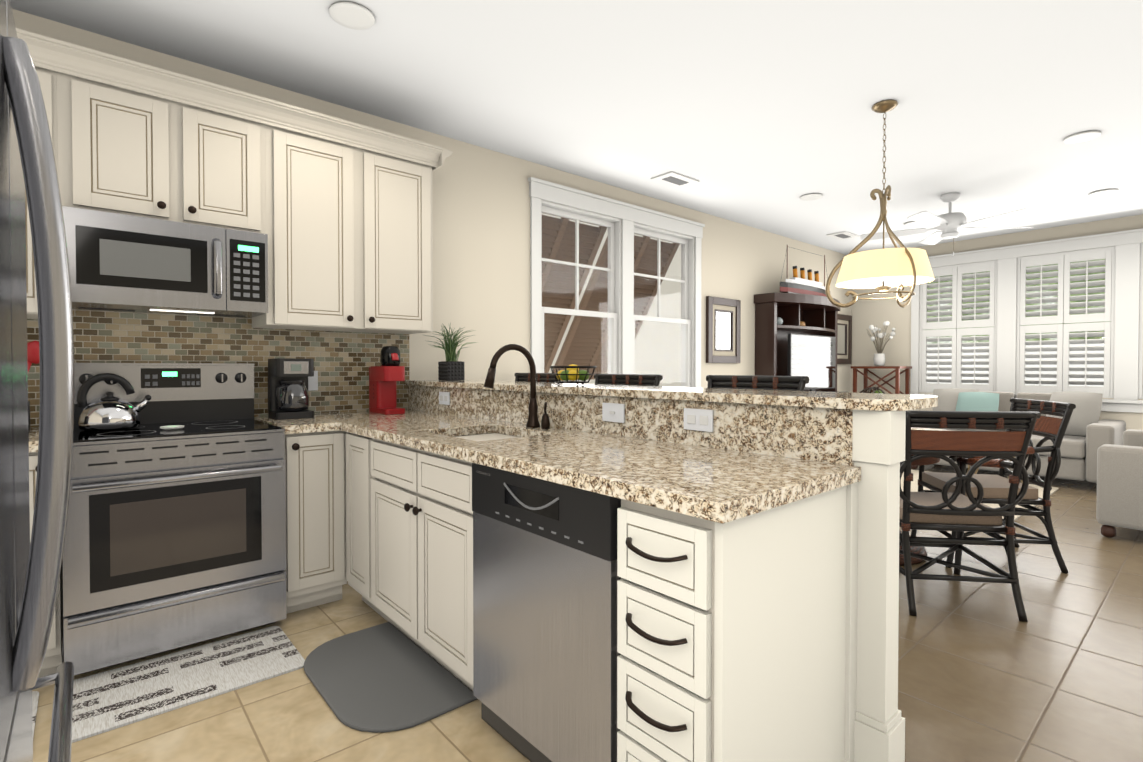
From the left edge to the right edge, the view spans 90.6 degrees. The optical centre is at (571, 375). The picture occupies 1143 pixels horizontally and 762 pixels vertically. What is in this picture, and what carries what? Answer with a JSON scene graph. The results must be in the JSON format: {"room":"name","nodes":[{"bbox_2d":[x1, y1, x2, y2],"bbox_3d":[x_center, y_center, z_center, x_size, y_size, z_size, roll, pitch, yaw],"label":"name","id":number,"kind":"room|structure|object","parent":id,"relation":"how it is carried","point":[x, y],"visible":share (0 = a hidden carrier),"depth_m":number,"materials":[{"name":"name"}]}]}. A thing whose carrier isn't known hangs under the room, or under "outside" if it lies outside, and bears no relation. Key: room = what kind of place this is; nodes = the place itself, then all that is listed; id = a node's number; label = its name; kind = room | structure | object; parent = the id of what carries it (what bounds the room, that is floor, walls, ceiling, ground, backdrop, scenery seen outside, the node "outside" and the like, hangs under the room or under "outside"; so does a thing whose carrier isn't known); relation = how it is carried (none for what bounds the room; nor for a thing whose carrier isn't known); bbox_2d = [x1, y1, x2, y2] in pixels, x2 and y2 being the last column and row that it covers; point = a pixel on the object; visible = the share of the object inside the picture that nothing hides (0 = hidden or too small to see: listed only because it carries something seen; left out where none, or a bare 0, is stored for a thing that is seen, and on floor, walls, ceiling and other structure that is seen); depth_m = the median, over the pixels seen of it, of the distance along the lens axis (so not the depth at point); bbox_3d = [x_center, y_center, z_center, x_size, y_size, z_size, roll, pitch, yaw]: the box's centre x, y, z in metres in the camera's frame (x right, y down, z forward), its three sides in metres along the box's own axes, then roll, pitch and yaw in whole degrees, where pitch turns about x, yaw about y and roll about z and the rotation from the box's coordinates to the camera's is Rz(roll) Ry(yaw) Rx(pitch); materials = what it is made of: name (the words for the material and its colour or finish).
{"room":"kitchen and dining room","nodes":[
{"label":"kitchen and dining room","id":0,"kind":"room"},
{"bbox_2d":[12,9,850,432],"bbox_3d":[0.152,-0.261,4.824,10.200,2.750,0.150,-1,1,-41],"label":"wall","id":1,"kind":"structure","parent":0,"point":[480,213],"depth_m":4.10,"materials":[{"name":"beige paint"}]},
{"bbox_2d":[25,52,63,318],"bbox_3d":[-2.359,-0.760,2.317,0.387,1.020,0.345,-1,1,-41],"label":"upper cabinet","id":2,"kind":"object","parent":1,"relation":"attached to","point":[47,69],"depth_m":2.29,"materials":[{"name":"beige wood"}]},
{"bbox_2d":[60,60,179,221],"bbox_3d":[-2.061,-0.985,2.571,0.401,0.578,0.345,-1,1,-41],"label":"upper cabinet","id":3,"kind":"object","parent":1,"relation":"attached to","point":[120,136],"depth_m":2.44,"materials":[{"name":"beige wood"}]},
{"bbox_2d":[62,206,267,317],"bbox_3d":[-1.889,-0.497,2.662,0.754,0.387,0.443,-1,1,-41],"label":"microwave","id":4,"kind":"object","parent":3,"relation":"attached to","point":[124,263],"visible":0.96,"depth_m":2.51,"materials":[{"name":"silver metal"}]},
{"bbox_2d":[27,309,409,427],"bbox_3d":[-2.055,-0.045,2.824,2.640,0.545,0.002,-1,1,-41],"label":"tile backsplash","id":5,"kind":"structure","parent":1,"relation":"attached to","point":[344,362],"depth_m":3.04,"materials":[{"name":"beige tile"}]},
{"bbox_2d":[308,371,317,390],"bbox_3d":[-1.511,0.029,3.289,0.070,0.115,0.006,-1,1,-41],"label":"electrical outlet plate","id":6,"kind":"object","parent":5,"relation":"attached to","point":[312,381],"depth_m":3.29,"materials":[{"name":"white plastic"}]},
{"bbox_2d":[180,92,271,239],"bbox_3d":[-1.769,-0.988,2.823,0.370,0.578,0.345,-1,1,-41],"label":"upper cabinet","id":7,"kind":"object","parent":1,"relation":"attached to","point":[226,149],"depth_m":2.70,"materials":[{"name":"beige wood"}]},
{"bbox_2d":[252,116,435,333],"bbox_3d":[-1.284,-0.773,3.244,0.909,1.020,0.345,-1,1,-41],"label":"upper cabinet","id":8,"kind":"object","parent":1,"relation":"attached to","point":[338,211],"depth_m":3.08,"materials":[{"name":"beige wood"}]},
{"bbox_2d":[528,177,704,387],"bbox_3d":[0.456,-0.580,5.049,2.170,1.860,0.200,-1,1,-41],"label":"window","id":9,"kind":"structure","parent":1,"relation":"in","point":[628,223],"depth_m":4.97,"materials":[{"name":"white wood"}]},
{"bbox_2d":[706,296,740,362],"bbox_3d":[1.599,-0.473,5.946,0.580,0.680,0.035,-1,1,-41],"label":"mirror","id":10,"kind":"object","parent":1,"relation":"attached to","point":[723,330],"visible":1,"depth_m":5.94,"materials":[{"name":"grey wood"}]},
{"bbox_2d":[837,314,851,363],"bbox_3d":[3.697,-0.499,7.754,0.580,0.680,0.035,-1,1,-41],"label":"picture frame","id":11,"kind":"object","parent":1,"relation":"attached to","point":[844,346],"visible":0.58,"depth_m":7.82,"materials":[{"name":"brown wood"}]},
{"bbox_2d":[10,0,1142,254],"bbox_3d":[2.160,-1.652,2.475,10.200,0.100,6.300,-1,1,-41],"label":"ceiling","id":12,"kind":"structure","parent":0,"point":[758,114],"depth_m":3.17,"materials":[{"name":"white paint"}]},
{"bbox_2d":[329,1,374,29],"bbox_3d":[-0.972,-1.593,2.509,0.189,0.012,0.189,0,1,4],"label":"recessed light","id":13,"kind":"object","parent":12,"relation":"in","point":[352,15],"depth_m":2.50,"materials":[{"name":"white plastic"}]},
{"bbox_2d":[651,171,698,187],"bbox_3d":[0.865,-1.627,4.713,0.360,0.013,0.220,-1,1,-41],"label":"ceiling vent","id":14,"kind":"object","parent":12,"relation":"in","point":[674,179],"depth_m":4.69,"materials":[{"name":"white metal"}]},
{"bbox_2d":[800,193,822,200],"bbox_3d":[2.189,-1.631,5.168,0.189,0.012,0.189,0,1,4],"label":"recessed light","id":15,"kind":"object","parent":12,"relation":"in","point":[813,196],"depth_m":5.14,"materials":[{"name":"white"}]},
{"bbox_2d":[827,231,858,239],"bbox_3d":[3.210,-1.656,6.694,0.360,0.013,0.220,-1,1,-41],"label":"ceiling vent","id":16,"kind":"object","parent":12,"relation":"in","point":[840,235],"depth_m":6.66,"materials":[{"name":"white metal"}]},
{"bbox_2d":[825,99,934,307],"bbox_3d":[1.872,-1.017,3.410,0.572,1.196,0.558,-1,1,-41],"label":"pendant light","id":17,"kind":"object","parent":12,"relation":"hanging from","point":[885,270],"visible":1,"depth_m":3.30,"materials":[{"name":"gold metal"}]},
{"bbox_2d":[904,221,920,225],"bbox_3d":[3.706,-1.645,6.119,0.189,0.012,0.189,0,1,4],"label":"recessed light","id":18,"kind":"object","parent":12,"relation":"in","point":[912,223],"depth_m":6.11,"materials":[{"name":"white plastic"}]},
{"bbox_2d":[860,192,1041,255],"bbox_3d":[3.393,-1.360,5.117,1.369,0.559,1.406,-1,1,-41],"label":"ceiling fan","id":19,"kind":"object","parent":12,"relation":"hanging from","point":[949,224],"visible":0.98,"depth_m":5.08,"materials":[{"name":"white"}]},
{"bbox_2d":[1063,131,1100,142],"bbox_3d":[3.451,-1.612,3.826,0.189,0.012,0.189,0,1,4],"label":"recessed light","id":20,"kind":"object","parent":12,"relation":"in","point":[1087,135],"depth_m":3.82,"materials":[{"name":"white plastic"}]},
{"bbox_2d":[1089,189,1117,196],"bbox_3d":[4.739,-1.630,5.043,0.189,0.012,0.189,0,1,4],"label":"recessed light","id":21,"kind":"object","parent":12,"relation":"in","point":[1107,191],"depth_m":5.03,"materials":[{"name":"white plastic"}]},
{"bbox_2d":[32,464,1142,761],"bbox_3d":[2.160,1.198,2.516,10.200,0.100,6.300,-1,1,-41],"label":"floor","id":22,"kind":"structure","parent":0,"point":[984,674],"depth_m":2.10,"materials":[{"name":"tile"}]},
{"bbox_2d":[32,691,38,736],"bbox_3d":[-2.093,1.156,1.629,0.800,0.008,0.470,-1,1,-41],"label":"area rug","id":23,"kind":"object","parent":22,"relation":"on","point":[35,696],"visible":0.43,"depth_m":1.97,"materials":[{"name":"white fabric"}]},
{"bbox_2d":[0,0,73,761],"bbox_3d":[-1.101,0.291,0.550,0.931,1.770,0.800,-1,1,-41],"label":"fridge","id":24,"kind":"object","parent":22,"relation":"on","point":[29,576],"visible":1,"depth_m":0.84,"materials":[{"name":"grey metal"}]},
{"bbox_2d":[63,363,285,675],"bbox_3d":[-1.784,0.544,2.556,0.754,1.205,0.736,-1,1,-41],"label":"range","id":25,"kind":"object","parent":22,"relation":"on","point":[175,538],"visible":0.92,"depth_m":2.34,"materials":[{"name":"silver metal"}]},
{"bbox_2d":[77,373,150,430],"bbox_3d":[-2.030,0.111,2.519,0.258,0.246,0.216,-1,1,-41],"label":"kettle","id":26,"kind":"object","parent":25,"relation":"on","point":[109,411],"visible":1,"depth_m":2.45,"materials":[{"name":"silver metal"}]},
{"bbox_2d":[160,425,184,429],"bbox_3d":[-1.752,0.227,2.483,0.090,0.012,0.090,-1,1,-41],"label":"spoon rest","id":27,"kind":"object","parent":25,"relation":"on","point":[171,427],"visible":1,"depth_m":2.47,"materials":[{"name":"white ceramic"}]},
{"bbox_2d":[29,430,346,677],"bbox_3d":[-2.071,0.712,2.381,2.023,0.874,0.658,-1,1,-41],"label":"base cabinet","id":28,"kind":"object","parent":22,"relation":"on","point":[315,569],"visible":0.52,"depth_m":2.71,"materials":[{"name":"beige wood"}]},
{"bbox_2d":[72,626,304,742],"bbox_3d":[-1.475,1.148,2.171,0.745,0.008,0.455,-1,1,-41],"label":"mat","id":29,"kind":"object","parent":22,"relation":"on","point":[106,701],"visible":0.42,"depth_m":2.13,"materials":[{"name":"white fabric"}]},
{"bbox_2d":[304,622,476,732],"bbox_3d":[-0.745,1.144,2.176,0.420,0.016,0.780,-1,1,-41],"label":"mat","id":30,"kind":"object","parent":22,"relation":"on","point":[387,677],"visible":0.94,"depth_m":2.11,"materials":[{"name":"grey rubber"}]},
{"bbox_2d":[514,373,559,382],"bbox_3d":[-0.438,0.556,3.832,0.607,1.148,0.537,-1,1,-41],"label":"bar stool","id":31,"kind":"object","parent":22,"relation":"on","point":[540,377],"visible":0.17,"depth_m":4.00,"materials":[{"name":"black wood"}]},
{"bbox_2d":[346,410,905,761],"bbox_3d":[-0.310,0.614,2.414,0.796,1.069,2.904,-1,1,-41],"label":"base cabinet","id":32,"kind":"object","parent":22,"relation":"on","point":[770,635],"visible":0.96,"depth_m":1.44,"materials":[{"name":"beige wood"}]},
{"bbox_2d":[28,380,937,523],"bbox_3d":[-0.963,0.259,1.829,2.990,0.404,2.929,-1,1,-41],"label":"countertop","id":33,"kind":"structure","parent":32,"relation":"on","point":[755,451],"depth_m":1.80,"materials":[{"name":"stone"}]},
{"bbox_2d":[27,341,39,432],"bbox_3d":[-2.238,0.045,2.299,0.166,0.378,0.110,-1,1,-41],"label":"utensil crock","id":34,"kind":"object","parent":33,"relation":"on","point":[33,352],"visible":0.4,"depth_m":2.30,"materials":[{"name":"red plastic"}]},
{"bbox_2d":[268,358,313,419],"bbox_3d":[-1.502,0.066,3.030,0.194,0.315,0.215,-1,1,-41],"label":"coffee maker","id":35,"kind":"object","parent":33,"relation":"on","point":[288,396],"visible":1,"depth_m":2.96,"materials":[{"name":"black plastic"}]},
{"bbox_2d":[369,346,404,414],"bbox_3d":[-1.093,0.022,3.346,0.126,0.395,0.270,-1,1,-41],"label":"coffee maker","id":36,"kind":"object","parent":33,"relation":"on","point":[387,374],"visible":1,"depth_m":3.29,"materials":[{"name":"red plastic"}]},
{"bbox_2d":[439,392,449,404],"bbox_3d":[-0.742,0.131,3.300,0.008,0.074,0.120,-1,1,-41],"label":"electrical outlet plate","id":37,"kind":"object","parent":33,"relation":"attached to","point":[444,397],"depth_m":3.29,"materials":[{"name":"white plastic"}]},
{"bbox_2d":[425,323,475,380],"bbox_3d":[-0.754,-0.156,3.623,0.352,0.372,0.327,-1,1,-41],"label":"planter","id":38,"kind":"object","parent":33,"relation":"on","point":[451,367],"visible":1,"depth_m":3.60,"materials":[{"name":"black"}]},
{"bbox_2d":[484,344,549,428],"bbox_3d":[-0.224,0.047,2.436,0.288,0.371,0.167,-1,1,-41],"label":"faucet","id":39,"kind":"object","parent":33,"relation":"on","point":[533,421],"visible":1,"depth_m":2.50,"materials":[{"name":"brown metal"}]},
{"bbox_2d":[550,364,595,384],"bbox_3d":[0.007,-0.007,2.729,0.228,0.100,0.228,-1,1,-41],"label":"fruit basket","id":40,"kind":"object","parent":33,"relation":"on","point":[572,373],"visible":1,"depth_m":2.67,"materials":[{"name":"black metal"}]},
{"bbox_2d":[472,463,620,761],"bbox_3d":[0.099,0.707,1.799,0.580,0.842,0.640,-1,1,-41],"label":"dishwasher","id":41,"kind":"object","parent":32,"relation":"in","point":[545,579],"visible":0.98,"depth_m":1.56,"materials":[{"name":"silver metal"}]},
{"bbox_2d":[594,374,662,385],"bbox_3d":[0.123,0.566,3.181,0.607,1.148,0.537,-1,1,-41],"label":"bar stool","id":42,"kind":"object","parent":22,"relation":"on","point":[634,379],"visible":0.12,"depth_m":3.34,"materials":[{"name":"black wood"}]},
{"bbox_2d":[706,375,808,390],"bbox_3d":[0.672,0.575,2.545,0.607,1.148,0.537,-1,1,-41],"label":"bar stool","id":43,"kind":"object","parent":22,"relation":"on","point":[795,383],"visible":0.12,"depth_m":2.70,"materials":[{"name":"black wicker"}]},
{"bbox_2d":[754,292,839,391],"bbox_3d":[2.815,0.087,6.672,1.600,2.000,0.524,-1,1,-41],"label":"entertainment center","id":44,"kind":"object","parent":22,"relation":"on","point":[779,317],"visible":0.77,"depth_m":6.43,"materials":[{"name":"brown wood"}]},
{"bbox_2d":[780,245,827,296],"bbox_3d":[2.759,-1.194,6.642,1.200,0.560,0.130,-1,1,-41],"label":"model","id":45,"kind":"object","parent":44,"relation":"on","point":[795,284],"visible":0.9,"depth_m":6.51},
{"bbox_2d":[787,333,835,390],"bbox_3d":[2.822,-0.022,6.601,1.100,0.899,0.150,-1,1,-41],"label":"screen","id":46,"kind":"object","parent":44,"relation":"in","point":[812,358],"visible":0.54,"depth_m":6.58,"materials":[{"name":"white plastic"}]},
{"bbox_2d":[851,366,911,393],"bbox_3d":[4.072,0.475,7.456,0.420,1.199,0.600,-1,1,-41],"label":"stand","id":47,"kind":"object","parent":22,"relation":"on","point":[896,377],"visible":0.42,"depth_m":7.36,"materials":[{"name":"brown wood"}]},
{"bbox_2d":[867,321,895,365],"bbox_3d":[4.057,-0.418,7.446,0.402,0.586,0.359,-1,1,-41],"label":"vase","id":48,"kind":"object","parent":47,"relation":"on","point":[879,358],"visible":1,"depth_m":7.42,"materials":[{"name":"white ceramic"}]},
{"bbox_2d":[860,387,950,565],"bbox_3d":[1.948,0.601,3.672,1.230,1.058,1.230,-1,1,-41],"label":"dining table","id":49,"kind":"object","parent":22,"relation":"on","point":[919,549],"visible":0.15,"depth_m":3.44,"materials":[{"name":"wood"}]},
{"bbox_2d":[899,410,1040,621],"bbox_3d":[1.908,0.653,2.959,0.597,0.985,0.675,0,1,8],"label":"dining chair","id":50,"kind":"object","parent":22,"relation":"on","point":[958,511],"visible":0.71,"depth_m":2.71,"materials":[{"name":"black wood"}]},
{"bbox_2d":[901,469,1058,520],"bbox_3d":[3.463,1.098,5.507,1.980,0.012,1.670,-1,1,-41],"label":"living room rug","id":51,"kind":"object","parent":22,"relation":"on","point":[914,485],"visible":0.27,"depth_m":5.48,"materials":[{"name":"white fabric"}]},
{"bbox_2d":[966,461,1022,482],"bbox_3d":[3.869,0.872,5.200,0.630,0.441,0.630,-1,1,-41],"label":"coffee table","id":52,"kind":"object","parent":51,"relation":"on","point":[976,471],"depth_m":5.21,"materials":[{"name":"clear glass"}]},
{"bbox_2d":[910,398,1075,573],"bbox_3d":[2.599,0.644,3.549,0.675,0.985,0.597,0,1,11],"label":"dining chair","id":53,"kind":"object","parent":22,"relation":"on","point":[996,487],"visible":0.5,"depth_m":3.34,"materials":[{"name":"black wood"}]},
{"bbox_2d":[1096,429,1142,537],"bbox_3d":[4.599,0.649,4.136,1.680,0.948,0.940,-1,1,-41],"label":"armchair","id":54,"kind":"object","parent":22,"relation":"on","point":[1119,485],"visible":1,"depth_m":3.87,"materials":[{"name":"beige fabric"}]},
{"bbox_2d":[542,213,679,379],"bbox_3d":[0.060,-0.692,5.507,2.000,1.490,0.987,-1,1,-41],"label":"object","id":55,"kind":"object","parent":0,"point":[562,324],"depth_m":5.54,"materials":[{"name":"brown"}]},
{"bbox_2d":[602,403,624,422],"bbox_3d":[0.164,0.147,2.246,0.012,0.074,0.120,-1,1,-41],"label":"electrical outlet plate","id":56,"kind":"object","parent":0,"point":[611,412],"depth_m":2.24,"materials":[{"name":"white plastic"}]},
{"bbox_2d":[684,408,712,431],"bbox_3d":[0.433,0.151,1.937,0.008,0.074,0.120,-1,1,-41],"label":"electrical outlet plate","id":57,"kind":"object","parent":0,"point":[698,419],"depth_m":1.93,"materials":[{"name":"white plastic"}]},
{"bbox_2d":[851,214,1142,429],"bbox_3d":[6.015,-0.274,5.720,0.150,2.750,6.150,-1,1,-41],"label":"wall","id":58,"kind":"structure","parent":0,"point":[865,315],"depth_m":7.48,"materials":[{"name":"beige paint"}]},
{"bbox_2d":[910,228,1142,412],"bbox_3d":[5.792,-0.562,5.900,0.156,1.880,4.090,-1,1,-41],"label":"window shutters","id":59,"kind":"object","parent":58,"relation":"attached to","point":[1122,329],"visible":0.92,"depth_m":6.43,"materials":[{"name":"white wood"}]},
{"bbox_2d":[911,391,1125,482],"bbox_3d":[4.821,0.640,6.222,0.940,0.905,1.750,-1,1,-41],"label":"sofa","id":60,"kind":"object","parent":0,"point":[1079,457],"depth_m":5.51,"materials":[{"name":"grey fabric"}]},
{"bbox_2d":[932,388,998,410],"bbox_3d":[4.522,0.370,6.485,0.324,0.437,0.666,-1,1,-32],"label":"sofa pillow","id":61,"kind":"object","parent":60,"relation":"on","point":[949,399],"depth_m":6.44,"materials":[{"name":"teal fabric"}]},
{"bbox_2d":[1046,391,1102,435],"bbox_3d":[5.111,0.380,5.775,0.210,0.437,0.460,0,1,-20],"label":"sofa pillow","id":62,"kind":"object","parent":60,"relation":"on","point":[1086,412],"depth_m":5.66,"materials":[{"name":"beige fabric"}]},
{"label":"outside","id":63,"kind":"structure","parent":0,"visible":0},
{"bbox_2d":[542,213,1109,386],"bbox_3d":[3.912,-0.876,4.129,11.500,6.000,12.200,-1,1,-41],"label":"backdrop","id":64,"kind":"structure","parent":63,"point":[667,352],"depth_m":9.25,"materials":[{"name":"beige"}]}
]}

